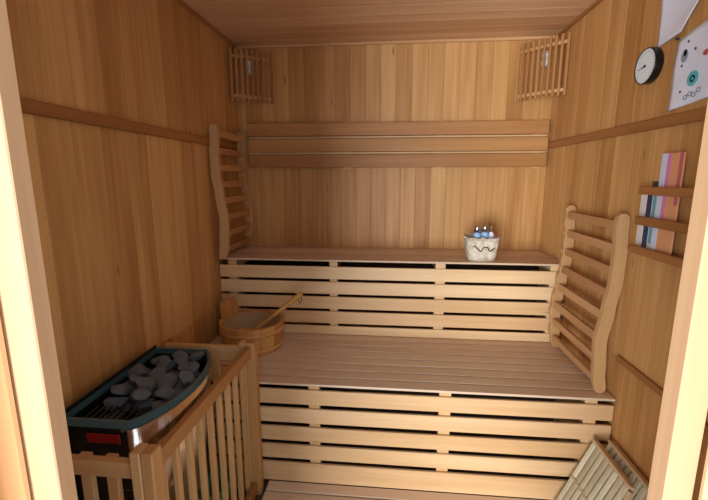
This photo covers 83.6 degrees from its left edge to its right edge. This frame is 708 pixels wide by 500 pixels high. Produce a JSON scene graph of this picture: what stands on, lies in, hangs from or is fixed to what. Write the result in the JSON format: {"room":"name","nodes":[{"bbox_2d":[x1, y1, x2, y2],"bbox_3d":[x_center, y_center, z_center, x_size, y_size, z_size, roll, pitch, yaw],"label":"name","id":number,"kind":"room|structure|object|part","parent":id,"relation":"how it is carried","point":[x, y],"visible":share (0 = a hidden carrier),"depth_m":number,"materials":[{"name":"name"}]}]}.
{"room":"spa","nodes":[
{"label":"spa","id":0,"kind":"room"},
{"bbox_2d":[6,0,246,490],"bbox_3d":[-0.788,0.008,1.480,0.050,2.087,1.947,1,10,5],"label":"wall","id":1,"kind":"structure","parent":0,"point":[129,222],"depth_m":1.33,"materials":[{"name":"brown wood"}]},
{"bbox_2d":[20,97,236,149],"bbox_3d":[-0.757,-0.428,1.389,0.014,0.035,1.933,1,10,5],"label":"trim","id":2,"kind":"structure","parent":1,"relation":"attached to","point":[28,106],"depth_m":1.22,"materials":[{"name":"brown wood"}]},
{"bbox_2d":[65,345,210,499],"bbox_3d":[-0.634,0.577,1.262,0.314,0.387,0.442,1,10,5],"label":"heater","id":3,"kind":"object","parent":1,"relation":"attached to","point":[88,430],"depth_m":1.10,"materials":[{"name":"metal"}]},
{"bbox_3d":[-0.671,0.546,1.045,0.181,0.187,0.008,1,10,5],"label":"panel","id":4,"kind":"part","parent":3,"relation":"part of","materials":[{"name":"black metal"}]},
{"bbox_3d":[-0.671,0.714,1.077,0.181,0.145,0.006,1,10,5],"label":"panel","id":5,"kind":"part","parent":3,"relation":"part of","materials":[{"name":"black plastic"}]},
{"bbox_3d":[-0.745,0.575,1.273,0.005,0.387,0.430,1,10,5],"label":"plate","id":6,"kind":"part","parent":3,"relation":"part of","materials":[{"name":"black metal"}]},
{"bbox_3d":[-0.700,0.493,1.151,0.059,0.048,0.051,9,14,41],"label":"heater stone","id":7,"kind":"part","parent":3,"relation":"part of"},
{"bbox_3d":[-0.706,0.449,1.170,0.054,0.036,0.063,2,11,12],"label":"heater stone","id":8,"kind":"part","parent":3,"relation":"part of","materials":[{"name":"grey stone"}]},
{"bbox_3d":[-0.696,0.414,1.178,0.053,0.033,0.055,1,10,7],"label":"heater stone","id":9,"kind":"part","parent":3,"relation":"part of","materials":[{"name":"grey stone"}]},
{"bbox_3d":[-0.695,0.482,1.228,0.056,0.032,0.056,7,13,34],"label":"heater stone","id":10,"kind":"part","parent":3,"relation":"part of","materials":[{"name":"grey stone"}]},
{"bbox_3d":[-0.632,0.544,1.472,0.181,0.337,0.008,1,10,5],"label":"panel","id":11,"kind":"part","parent":3,"relation":"part of","materials":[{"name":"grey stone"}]},
{"bbox_3d":[-0.645,0.453,1.364,0.071,0.036,0.069,20,33,-15],"label":"heater stone","id":12,"kind":"object","parent":3,"relation":"in","visible":0},
{"bbox_2d":[150,355,176,370],"bbox_3d":[-0.657,0.396,1.379,0.077,0.066,0.083,0,10,0],"label":"stone","id":13,"kind":"object","parent":12,"relation":"on","point":[154,361],"depth_m":1.37,"materials":[{"name":"grey stone"}]},
{"bbox_3d":[-0.644,0.408,1.391,0.046,0.038,0.061,-1,10,-4],"label":"heater stone","id":14,"kind":"part","parent":13,"relation":"part of","materials":[{"name":"grey stone"}]},
{"label":"heater stone","id":15,"kind":"object","parent":3,"relation":"in","visible":0},
{"bbox_2d":[148,367,165,397],"bbox_3d":[-0.610,0.421,1.258,0.086,0.072,0.098,-3,11,-17],"label":"stone","id":16,"kind":"object","parent":15,"relation":"on","point":[156,373],"depth_m":1.25,"materials":[{"name":"grey stone"}]},
{"bbox_3d":[-0.605,0.441,1.254,0.059,0.036,0.057,3,11,16],"label":"heater stone","id":17,"kind":"part","parent":16,"relation":"part of","materials":[{"name":"grey stone"}]},
{"label":"heater stone","id":18,"kind":"object","parent":3,"relation":"in","visible":0},
{"bbox_2d":[130,387,155,413],"bbox_3d":[-0.613,0.436,1.158,0.078,0.072,0.082,4,11,19],"label":"stone","id":19,"kind":"object","parent":18,"relation":"on","point":[139,394],"depth_m":1.14,"materials":[{"name":"grey stone"}]},
{"bbox_3d":[-0.613,0.457,1.162,0.058,0.031,0.064,10,14,42],"label":"heater stone","id":20,"kind":"part","parent":19,"relation":"part of","materials":[{"name":"grey stone"}]},
{"bbox_3d":[-0.662,0.443,1.218,0.059,0.031,0.062,-1,3,-19],"label":"heater stone","id":21,"kind":"object","parent":18,"relation":"on","visible":0},
{"bbox_2d":[129,373,142,384],"bbox_3d":[-0.679,0.403,1.237,0.041,0.041,0.055,-6,12,-31],"label":"stone","id":22,"kind":"object","parent":21,"relation":"on","point":[132,377],"visible":0.66,"depth_m":1.22,"materials":[{"name":"grey stone"}]},
{"bbox_2d":[135,377,156,390],"bbox_3d":[-0.633,0.408,1.208,0.054,0.040,0.048,-3,11,-15],"label":"stone","id":23,"kind":"object","parent":21,"relation":"on","point":[148,383],"visible":0.8,"depth_m":1.20,"materials":[{"name":"grey stone"}]},
{"label":"heater stone","id":24,"kind":"object","parent":3,"relation":"in","visible":0},
{"label":"heater stone","id":25,"kind":"object","parent":24,"relation":"on","visible":0},
{"bbox_2d":[172,350,187,358],"bbox_3d":[-0.612,0.371,1.402,0.056,0.036,0.055,1,10,5],"label":"stone","id":26,"kind":"object","parent":25,"relation":"on","point":[179,353],"visible":0.7,"depth_m":1.38,"materials":[{"name":"grey stone"}]},
{"bbox_2d":[189,351,203,360],"bbox_3d":[-0.557,0.375,1.399,0.054,0.032,0.047,-6,12,-28],"label":"stone","id":27,"kind":"object","parent":25,"relation":"on","point":[195,356],"visible":0.92,"depth_m":1.38,"materials":[{"name":"grey stone"}]},
{"label":"heater stone","id":28,"kind":"object","parent":3,"relation":"in","visible":0},
{"bbox_2d":[156,357,179,382],"bbox_3d":[-0.611,0.406,1.322,0.079,0.078,0.080,-8,13,-36],"label":"stone","id":29,"kind":"object","parent":28,"relation":"on","point":[165,362],"depth_m":1.32,"materials":[{"name":"grey stone"}]},
{"bbox_3d":[-0.608,0.426,1.328,0.070,0.037,0.063,10,14,44],"label":"heater stone","id":30,"kind":"part","parent":29,"relation":"part of","materials":[{"name":"grey stone"}]},
{"bbox_3d":[-0.699,0.466,1.326,0.063,0.031,0.061,29,1,8],"label":"heater stone","id":31,"kind":"object","parent":3,"relation":"in","visible":0},
{"bbox_2d":[125,363,147,393],"bbox_3d":[-0.708,0.416,1.273,0.085,0.072,0.092,9,14,42],"label":"stone","id":32,"kind":"object","parent":31,"relation":"on","point":[139,369],"depth_m":1.28,"materials":[{"name":"grey stone"}]},
{"bbox_3d":[-0.710,0.434,1.268,0.064,0.038,0.061,-6,12,-30],"label":"heater stone","id":33,"kind":"part","parent":32,"relation":"part of","materials":[{"name":"grey stone"}]},
{"bbox_2d":[141,368,151,376],"bbox_3d":[-0.696,0.422,1.333,0.054,0.042,0.050,-5,12,-25],"label":"stone","id":34,"kind":"object","parent":31,"relation":"on","point":[149,370],"visible":0.18,"depth_m":1.32,"materials":[{"name":"grey stone"}]},
{"bbox_3d":[-0.535,0.471,1.301,0.069,0.035,0.071,19,18,-34],"label":"heater stone","id":35,"kind":"object","parent":3,"relation":"in","visible":0},
{"bbox_2d":[176,361,199,388],"bbox_3d":[-0.542,0.410,1.292,0.123,0.068,0.112,10,14,42],"label":"stone","id":36,"kind":"object","parent":35,"relation":"on","point":[187,377],"depth_m":1.25,"materials":[{"name":"grey stone"}]},
{"bbox_3d":[-0.540,0.431,1.273,0.058,0.034,0.060,-3,11,-14],"label":"heater stone","id":37,"kind":"part","parent":36,"relation":"part of","materials":[{"name":"grey stone"}]},
{"bbox_3d":[-0.547,0.392,1.311,0.067,0.031,0.056,-2,11,-10],"label":"heater stone","id":38,"kind":"part","parent":36,"relation":"part of","materials":[{"name":"grey stone"}]},
{"label":"heater stone","id":39,"kind":"object","parent":3,"relation":"in","visible":0},
{"bbox_2d":[151,385,173,409],"bbox_3d":[-0.550,0.438,1.140,0.073,0.069,0.087,2,11,9],"label":"stone","id":40,"kind":"object","parent":39,"relation":"on","point":[165,392],"depth_m":1.14,"materials":[{"name":"grey stone"}]},
{"bbox_3d":[-0.550,0.453,1.141,0.050,0.039,0.066,7,13,34],"label":"heater stone","id":41,"kind":"part","parent":40,"relation":"part of","materials":[{"name":"grey stone"}]},
{"bbox_2d":[156,373,184,400],"bbox_3d":[-0.551,0.429,1.214,0.083,0.077,0.096,-8,13,-38],"label":"stone","id":42,"kind":"object","parent":39,"relation":"on","point":[169,379],"depth_m":1.21,"materials":[{"name":"grey stone"}]},
{"bbox_3d":[-0.545,0.445,1.213,0.061,0.044,0.068,-4,11,-21],"label":"heater stone","id":43,"kind":"part","parent":42,"relation":"part of","materials":[{"name":"grey stone"}]},
{"label":"heater stone","id":44,"kind":"object","parent":3,"relation":"in","visible":0},
{"bbox_2d":[174,355,188,364],"bbox_3d":[-0.591,0.378,1.356,0.047,0.030,0.053,-4,11,-20],"label":"stone","id":45,"kind":"object","parent":44,"relation":"on","point":[184,359],"visible":0.79,"depth_m":1.34,"materials":[{"name":"grey stone"}]},
{"bbox_2d":[158,337,172,346],"bbox_3d":[-0.799,0.466,1.112,0.012,0.024,1.060,1,10,5],"label":"trim","id":46,"kind":"structure","parent":1,"relation":"attached to","point":[171,338],"depth_m":1.59,"materials":[{"name":"brown wood"}]},
{"bbox_2d":[177,0,236,47],"bbox_3d":[-0.757,-0.970,1.290,0.014,0.014,1.933,1,10,5],"label":"trim","id":47,"kind":"structure","parent":1,"relation":"attached to","point":[184,4],"depth_m":1.86,"materials":[{"name":"brown wood"}]},
{"bbox_2d":[182,0,596,45],"bbox_3d":[0.104,-0.982,1.180,1.848,0.050,2.083,1,10,5],"label":"ceiling","id":48,"kind":"structure","parent":0,"point":[242,22],"depth_m":1.84,"materials":[{"name":"brown wood"}]},
{"bbox_2d":[215,419,570,499],"bbox_3d":[0.104,1.061,1.555,1.848,0.050,2.083,1,10,5],"label":"floor","id":49,"kind":"structure","parent":0,"point":[266,481],"depth_m":1.89,"materials":[{"name":"brown wood"}]},
{"bbox_2d":[71,340,263,499],"bbox_3d":[-0.600,0.740,1.310,0.378,0.670,0.661,1,10,5],"label":"guard rail","id":50,"kind":"object","parent":49,"relation":"on","point":[145,465],"visible":0.84,"depth_m":1.27,"materials":[{"name":"brown wood"}]},
{"bbox_3d":[-0.669,0.521,0.962,0.296,0.042,0.022,1,10,5],"label":"rail","id":51,"kind":"part","parent":50,"relation":"part of","materials":[{"name":"brown wood"}]},
{"bbox_3d":[-0.508,0.797,0.996,0.026,0.670,0.042,1,10,5],"label":"post","id":52,"kind":"part","parent":50,"relation":"part of","materials":[{"name":"brown wood"}]},
{"bbox_3d":[-0.479,0.798,0.992,0.030,0.670,0.040,1,10,5],"label":"post","id":53,"kind":"part","parent":50,"relation":"part of","materials":[{"name":"brown wood"}]},
{"bbox_3d":[-0.602,0.402,1.567,0.314,0.058,0.022,1,10,5],"label":"rail","id":54,"kind":"part","parent":50,"relation":"part of","materials":[{"name":"brown wood"}]},
{"bbox_3d":[-0.440,0.448,1.243,0.020,0.044,0.584,1,10,6],"label":"rail","id":55,"kind":"part","parent":50,"relation":"part of","materials":[{"name":"brown wood"}]},
{"bbox_3d":[-0.602,0.971,1.672,0.314,0.044,0.022,1,10,5],"label":"rail","id":56,"kind":"part","parent":50,"relation":"part of","materials":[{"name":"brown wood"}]},
{"bbox_3d":[-0.433,0.686,1.603,0.026,0.670,0.036,1,10,5],"label":"post","id":57,"kind":"part","parent":50,"relation":"part of","materials":[{"name":"brown wood"}]},
{"bbox_3d":[-0.440,1.030,1.350,0.020,0.044,0.584,1,10,6],"label":"rail","id":58,"kind":"part","parent":50,"relation":"part of","materials":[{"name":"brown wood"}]},
{"bbox_3d":[-0.401,0.686,1.600,0.038,0.670,0.036,1,10,5],"label":"post","id":59,"kind":"part","parent":50,"relation":"part of","materials":[{"name":"brown wood"}]},
{"bbox_2d":[197,464,229,499],"bbox_3d":[-0.550,0.955,1.510,0.174,0.174,0.174,1,10,5],"label":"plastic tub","id":60,"kind":"object","parent":49,"relation":"on","point":[218,465],"visible":0.15,"depth_m":1.57,"materials":[{"name":"green plastic"}]},
{"bbox_2d":[262,480,532,499],"bbox_3d":[0.261,1.097,1.132,1.344,0.030,1.012,1,10,5],"label":"duckboard","id":61,"kind":"object","parent":49,"relation":"on","point":[275,490],"visible":1,"depth_m":1.61,"materials":[{"name":"brown wood"}]},
{"bbox_2d":[556,439,636,499],"bbox_3d":[0.833,0.874,1.399,0.147,0.301,0.237,1,10,5],"label":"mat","id":62,"kind":"object","parent":61,"relation":"on","point":[618,479],"visible":1,"depth_m":1.40,"materials":[{"name":"brown wood"}]},
{"bbox_2d":[577,440,648,499],"bbox_3d":[0.886,0.875,1.389,0.146,0.303,0.240,1,10,5],"label":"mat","id":63,"kind":"object","parent":61,"relation":"on","point":[637,479],"visible":0.41,"depth_m":1.34,"materials":[{"name":"brown wood"}]},
{"bbox_2d":[210,332,615,499],"bbox_3d":[0.137,0.719,1.858,1.741,0.453,0.526,1,10,5],"label":"bench","id":64,"kind":"object","parent":49,"relation":"on","point":[444,386],"visible":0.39,"depth_m":1.62,"materials":[{"name":"brown wood"}]},
{"bbox_2d":[219,297,283,356],"bbox_3d":[-0.502,0.365,1.939,0.316,0.212,0.311,1,10,5],"label":"bucket","id":65,"kind":"object","parent":64,"relation":"on","point":[269,338],"visible":0.83,"depth_m":1.92,"materials":[{"name":"brown wood"}]},
{"bbox_2d":[240,292,302,330],"bbox_3d":[-0.410,0.325,1.950,0.320,0.232,0.073,0,10,-2],"label":"ladle","id":66,"kind":"object","parent":65,"relation":"in","point":[299,295],"visible":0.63,"depth_m":1.95,"materials":[{"name":"brown wood"}]},
{"bbox_3d":[-0.161,0.760,1.660,0.045,0.442,0.034,1,10,5],"label":"riser post","id":67,"kind":"part","parent":64,"relation":"part of","materials":[{"name":"brown wood"}]},
{"bbox_2d":[219,245,563,341],"bbox_3d":[0.178,0.218,2.208,1.741,0.402,0.382,1,10,5],"label":"bench","id":68,"kind":"object","parent":64,"relation":"on","point":[435,288],"visible":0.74,"depth_m":2.04,"materials":[{"name":"brown wood"}]},
{"bbox_2d":[209,124,253,258],"bbox_3d":[-0.649,-0.312,2.139,0.078,0.665,0.370,1,10,5],"label":"curved backrest","id":69,"kind":"object","parent":68,"relation":"on","point":[215,134],"visible":1,"depth_m":2.04,"materials":[{"name":"brown wood"}]},
{"bbox_3d":[-0.667,-0.281,1.969,0.075,0.665,0.022,1,10,5],"label":"rail","id":70,"kind":"part","parent":69,"relation":"part of","materials":[{"name":"brown wood"}]},
{"bbox_3d":[-0.632,-0.344,2.310,0.078,0.665,0.022,1,10,5],"label":"rail","id":71,"kind":"part","parent":69,"relation":"part of","materials":[{"name":"brown wood"}]},
{"bbox_3d":[-0.637,0.238,2.129,0.048,0.392,0.034,1,10,5],"label":"riser post","id":72,"kind":"part","parent":68,"relation":"part of","materials":[{"name":"brown wood"}]},
{"bbox_3d":[-0.104,0.247,2.080,0.041,0.392,0.034,1,10,5],"label":"riser post","id":73,"kind":"part","parent":68,"relation":"part of","materials":[{"name":"brown wood"}]},
{"bbox_3d":[0.195,0.192,2.381,1.741,0.391,0.028,1,10,5],"label":"panel","id":74,"kind":"part","parent":68,"relation":"part of","materials":[{"name":"brown wood"}]},
{"bbox_3d":[0.435,0.256,2.030,0.049,0.392,0.034,1,10,5],"label":"riser post","id":75,"kind":"part","parent":68,"relation":"part of","materials":[{"name":"brown wood"}]},
{"bbox_2d":[463,233,499,261],"bbox_3d":[0.639,-0.016,2.012,0.180,0.127,0.154,1,10,5],"label":"basket","id":76,"kind":"object","parent":68,"relation":"on","point":[482,249],"visible":0.96,"depth_m":1.95,"materials":[{"name":"beige fabric"}]},
{"bbox_2d":[473,226,480,238],"bbox_3d":[0.617,-0.041,1.993,0.038,0.162,0.038,1,10,5],"label":"bottle","id":77,"kind":"object","parent":76,"relation":"in","point":[476,234],"visible":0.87,"depth_m":1.97,"materials":[{"name":"blue"}]},
{"bbox_2d":[481,225,488,238],"bbox_3d":[0.656,-0.042,1.993,0.038,0.165,0.038,1,10,5],"label":"bottle","id":78,"kind":"object","parent":76,"relation":"in","point":[485,234],"visible":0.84,"depth_m":1.97,"materials":[{"name":"blue glass"}]},
{"bbox_2d":[489,226,493,238],"bbox_3d":[0.693,-0.041,2.008,0.030,0.158,0.030,1,10,5],"label":"bottle","id":79,"kind":"object","parent":76,"relation":"in","point":[491,234],"visible":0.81,"depth_m":1.99,"materials":[{"name":"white plastic"}]},
{"bbox_3d":[0.984,0.265,1.978,0.044,0.392,0.034,1,10,5],"label":"riser post","id":80,"kind":"part","parent":68,"relation":"part of","materials":[{"name":"brown wood"}]},
{"bbox_3d":[0.161,0.680,2.101,1.741,0.442,0.028,1,10,5],"label":"panel","id":81,"kind":"part","parent":64,"relation":"part of","materials":[{"name":"brown wood"}]},
{"bbox_3d":[0.361,0.769,1.611,0.046,0.442,0.034,1,10,5],"label":"riser post","id":82,"kind":"part","parent":64,"relation":"part of","materials":[{"name":"brown wood"}]},
{"bbox_3d":[0.906,0.779,1.560,0.045,0.442,0.034,1,10,5],"label":"riser post","id":83,"kind":"part","parent":64,"relation":"part of","materials":[{"name":"brown wood"}]},
{"bbox_2d":[548,205,629,392],"bbox_3d":[0.960,0.172,1.670,0.078,0.690,0.440,1,10,5],"label":"curved backrest","id":84,"kind":"object","parent":64,"relation":"on","point":[611,293],"visible":1,"depth_m":1.56,"materials":[{"name":"brown wood"}]},
{"bbox_3d":[0.980,0.134,1.875,0.078,0.690,0.022,1,10,5],"label":"rail","id":85,"kind":"part","parent":84,"relation":"part of","materials":[{"name":"brown wood"}]},
{"bbox_3d":[0.942,0.209,1.466,0.075,0.690,0.022,1,10,5],"label":"rail","id":86,"kind":"part","parent":84,"relation":"part of","materials":[{"name":"brown wood"}]},
{"bbox_2d":[237,39,554,331],"bbox_3d":[0.199,-0.153,2.361,1.848,2.087,0.050,1,10,5],"label":"wall","id":87,"kind":"structure","parent":0,"point":[377,207],"depth_m":2.25,"materials":[{"name":"brown wood"}]},
{"bbox_2d":[229,48,273,103],"bbox_3d":[-0.578,-0.962,2.214,0.234,0.270,0.091,-5,12,-28],"label":"lamp","id":88,"kind":"object","parent":87,"relation":"attached to","point":[248,59],"visible":1,"depth_m":2.18,"materials":[{"name":"brown wood"}]},
{"bbox_2d":[245,60,250,74],"bbox_3d":[-0.586,-1.013,2.204,0.038,0.075,0.038,1,10,5],"label":"bulb","id":89,"kind":"object","parent":88,"relation":"attached to","point":[249,61],"depth_m":2.19,"materials":[{"name":"white glass"}]},
{"bbox_3d":[-0.567,-1.054,2.176,0.218,0.016,0.024,-5,12,-26],"label":"guard rail","id":90,"kind":"part","parent":88,"relation":"part of","materials":[{"name":"brown wood"}]},
{"bbox_3d":[-0.567,-0.853,2.214,0.218,0.016,0.024,-5,12,-26],"label":"guard rail","id":91,"kind":"part","parent":88,"relation":"part of","materials":[{"name":"brown wood"}]},
{"bbox_2d":[236,35,555,48],"bbox_3d":[0.196,-1.127,2.149,1.720,0.016,0.016,1,10,5],"label":"trim","id":92,"kind":"structure","parent":87,"relation":"attached to","point":[554,36],"depth_m":2.14,"materials":[{"name":"brown wood"}]},
{"bbox_2d":[247,119,549,168],"bbox_3d":[0.218,-0.592,2.231,1.670,0.260,0.041,1,10,5],"label":"slatted backrest","id":93,"kind":"object","parent":87,"relation":"attached to","point":[356,144],"visible":1,"depth_m":2.21,"materials":[{"name":"brown wood"}]},
{"bbox_2d":[532,0,707,499],"bbox_3d":[1.002,0.039,1.314,0.050,2.087,1.947,1,10,5],"label":"wall","id":94,"kind":"structure","parent":0,"point":[603,178],"depth_m":1.46,"materials":[{"name":"brown wood"}]},
{"bbox_2d":[514,32,571,101],"bbox_3d":[0.985,-0.926,2.041,0.107,0.287,0.264,-7,13,-35],"label":"lamp","id":95,"kind":"object","parent":94,"relation":"attached to","point":[546,55],"visible":1,"depth_m":2.00,"materials":[{"name":"brown wood"}]},
{"bbox_3d":[0.960,-0.810,2.045,0.022,0.016,0.250,-9,13,-39],"label":"guard rail","id":96,"kind":"part","parent":95,"relation":"part of","materials":[{"name":"brown wood"}]},
{"bbox_3d":[0.960,-1.028,2.005,0.022,0.016,0.250,-9,13,-39],"label":"guard rail","id":97,"kind":"part","parent":95,"relation":"part of","materials":[{"name":"brown wood"}]},
{"bbox_2d":[541,51,547,66],"bbox_3d":[0.985,-0.983,2.041,0.038,0.075,0.038,1,10,5],"label":"bulb","id":98,"kind":"object","parent":95,"relation":"attached to","point":[546,58],"depth_m":2.03,"materials":[{"name":"white glass"}]},
{"bbox_2d":[558,0,601,36],"bbox_3d":[0.969,-0.941,1.130,0.014,0.014,1.933,1,10,5],"label":"trim","id":99,"kind":"structure","parent":94,"relation":"attached to","point":[597,2],"depth_m":1.80,"materials":[{"name":"brown wood"}]},
{"bbox_2d":[548,106,706,148],"bbox_3d":[0.969,-0.399,1.229,0.014,0.035,1.933,1,10,5],"label":"trim","id":100,"kind":"structure","parent":94,"relation":"attached to","point":[695,115],"depth_m":1.35,"materials":[{"name":"brown wood"}]},
{"bbox_2d":[634,47,663,84],"bbox_3d":[0.972,-0.607,1.307,0.028,0.112,0.112,1,10,5],"label":"thermometer","id":101,"kind":"object","parent":94,"relation":"attached to","point":[649,64],"visible":1,"depth_m":1.29,"materials":[{"name":"black plastic"}]},
{"bbox_2d":[627,186,693,267],"bbox_3d":[0.940,-0.076,1.157,0.047,0.230,0.410,1,10,5],"label":"magazine rack","id":102,"kind":"object","parent":94,"relation":"attached to","point":[680,227],"visible":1,"depth_m":1.18,"materials":[{"name":"brown wood"}]},
{"bbox_2d":[635,195,647,245],"bbox_3d":[0.971,-0.107,1.333,0.006,0.198,0.032,1,10,5],"label":"magazine","id":103,"kind":"object","parent":102,"relation":"in","point":[643,203],"visible":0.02,"depth_m":1.33,"materials":[{"name":"white paper"}]},
{"bbox_2d":[641,195,653,247],"bbox_3d":[0.968,-0.104,1.300,0.007,0.204,0.033,1,10,5],"label":"magazine","id":104,"kind":"object","parent":102,"relation":"in","point":[650,197],"visible":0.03,"depth_m":1.30,"materials":[{"name":"blue paper"}]},
{"bbox_2d":[646,195,653,245],"bbox_3d":[0.963,-0.101,1.286,0.001,0.203,0.005,1,10,5],"label":"print","id":105,"kind":"object","parent":104,"relation":"attached to","point":[651,196],"depth_m":1.29,"materials":[{"name":"white"}]},
{"bbox_2d":[646,195,656,248],"bbox_3d":[0.960,-0.093,1.259,0.007,0.198,0.044,1,10,5],"label":"magazine","id":106,"kind":"object","parent":102,"relation":"in","point":[654,197],"visible":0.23,"depth_m":1.27,"materials":[{"name":"teal paper"}]},
{"bbox_2d":[652,181,658,186],"bbox_3d":[0.972,-0.109,1.281,0.004,0.222,0.060,1,10,5],"label":"leaflet","id":107,"kind":"object","parent":102,"relation":"in","point":[655,183],"visible":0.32,"depth_m":1.28,"materials":[{"name":"grey"}]},
{"bbox_3d":[0.921,0.028,1.153,0.014,0.026,0.362,1,10,5],"label":"rail","id":108,"kind":"part","parent":102,"relation":"part of","materials":[{"name":"brown wood"}]},
{"bbox_3d":[0.921,-0.067,1.136,0.014,0.028,0.362,1,10,5],"label":"rail","id":109,"kind":"part","parent":102,"relation":"part of","materials":[{"name":"brown wood"}]},
{"bbox_3d":[0.921,-0.163,1.119,0.014,0.026,0.362,1,10,5],"label":"rail","id":110,"kind":"part","parent":102,"relation":"part of","materials":[{"name":"brown wood"}]},
{"bbox_2d":[650,152,686,254],"bbox_3d":[0.944,-0.136,1.195,0.007,0.306,0.094,1,10,5],"label":"magazine","id":111,"kind":"object","parent":102,"relation":"in","point":[673,164],"visible":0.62,"depth_m":1.19,"materials":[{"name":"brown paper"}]},
{"bbox_2d":[650,153,667,249],"bbox_3d":[0.944,-0.142,1.227,0.001,0.306,0.024,1,10,5],"label":"print","id":112,"kind":"object","parent":111,"relation":"attached to","point":[663,180],"depth_m":1.22,"materials":[{"name":"blue"}]},
{"bbox_2d":[660,153,672,218],"bbox_3d":[0.942,-0.183,1.197,0.001,0.214,0.017,1,10,5],"label":"print","id":113,"kind":"object","parent":111,"relation":"attached to","point":[667,175],"depth_m":1.19,"materials":[{"name":"pink"}]},
{"bbox_2d":[673,152,684,205],"bbox_3d":[0.938,-0.204,1.142,0.001,0.153,0.015,1,10,5],"label":"print","id":114,"kind":"object","parent":111,"relation":"attached to","point":[680,160],"depth_m":1.14,"materials":[{"name":"red"}]},
{"bbox_2d":[616,355,707,434],"bbox_3d":[0.929,0.495,0.952,0.012,0.024,1.060,1,10,5],"label":"trim","id":115,"kind":"structure","parent":94,"relation":"attached to","point":[622,361],"depth_m":1.31,"materials":[{"name":"brown wood"}]},
{"bbox_2d":[657,0,698,46],"bbox_3d":[0.962,-0.738,1.128,0.014,0.218,0.296,1,10,5],"label":"paper sheet","id":116,"kind":"object","parent":94,"relation":"attached to","point":[674,14],"visible":1,"depth_m":1.21,"materials":[{"name":"white paper"}]},
{"bbox_2d":[666,20,707,111],"bbox_3d":[0.960,-0.530,1.070,0.003,0.255,0.286,1,10,5],"label":"sheet","id":117,"kind":"object","parent":94,"relation":"attached to","point":[689,78],"visible":1,"depth_m":1.14,"materials":[{"name":"white paper"}]},
{"bbox_3d":[0.011,0.222,0.397,1.848,2.117,0.100,1,10,5],"label":"wall","id":118,"kind":"structure","parent":0,"visible":0},
{"bbox_2d":[0,0,707,499],"bbox_3d":[-0.018,0.232,0.440,1.112,2.022,0.034,1,10,5],"label":"door frame","id":119,"kind":"structure","parent":118,"relation":"in","point":[36,463],"depth_m":0.42,"materials":[{"name":"brown wood"}]},
{"bbox_3d":[-0.481,0.237,0.474,0.184,2.000,0.006,1,10,5],"label":"casing","id":120,"kind":"part","parent":119,"relation":"part of","materials":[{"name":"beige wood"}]},
{"bbox_3d":[0.440,0.253,0.387,0.190,2.000,0.010,1,10,5],"label":"casing","id":121,"kind":"part","parent":119,"relation":"part of","materials":[{"name":"brown wood"}]}
]}

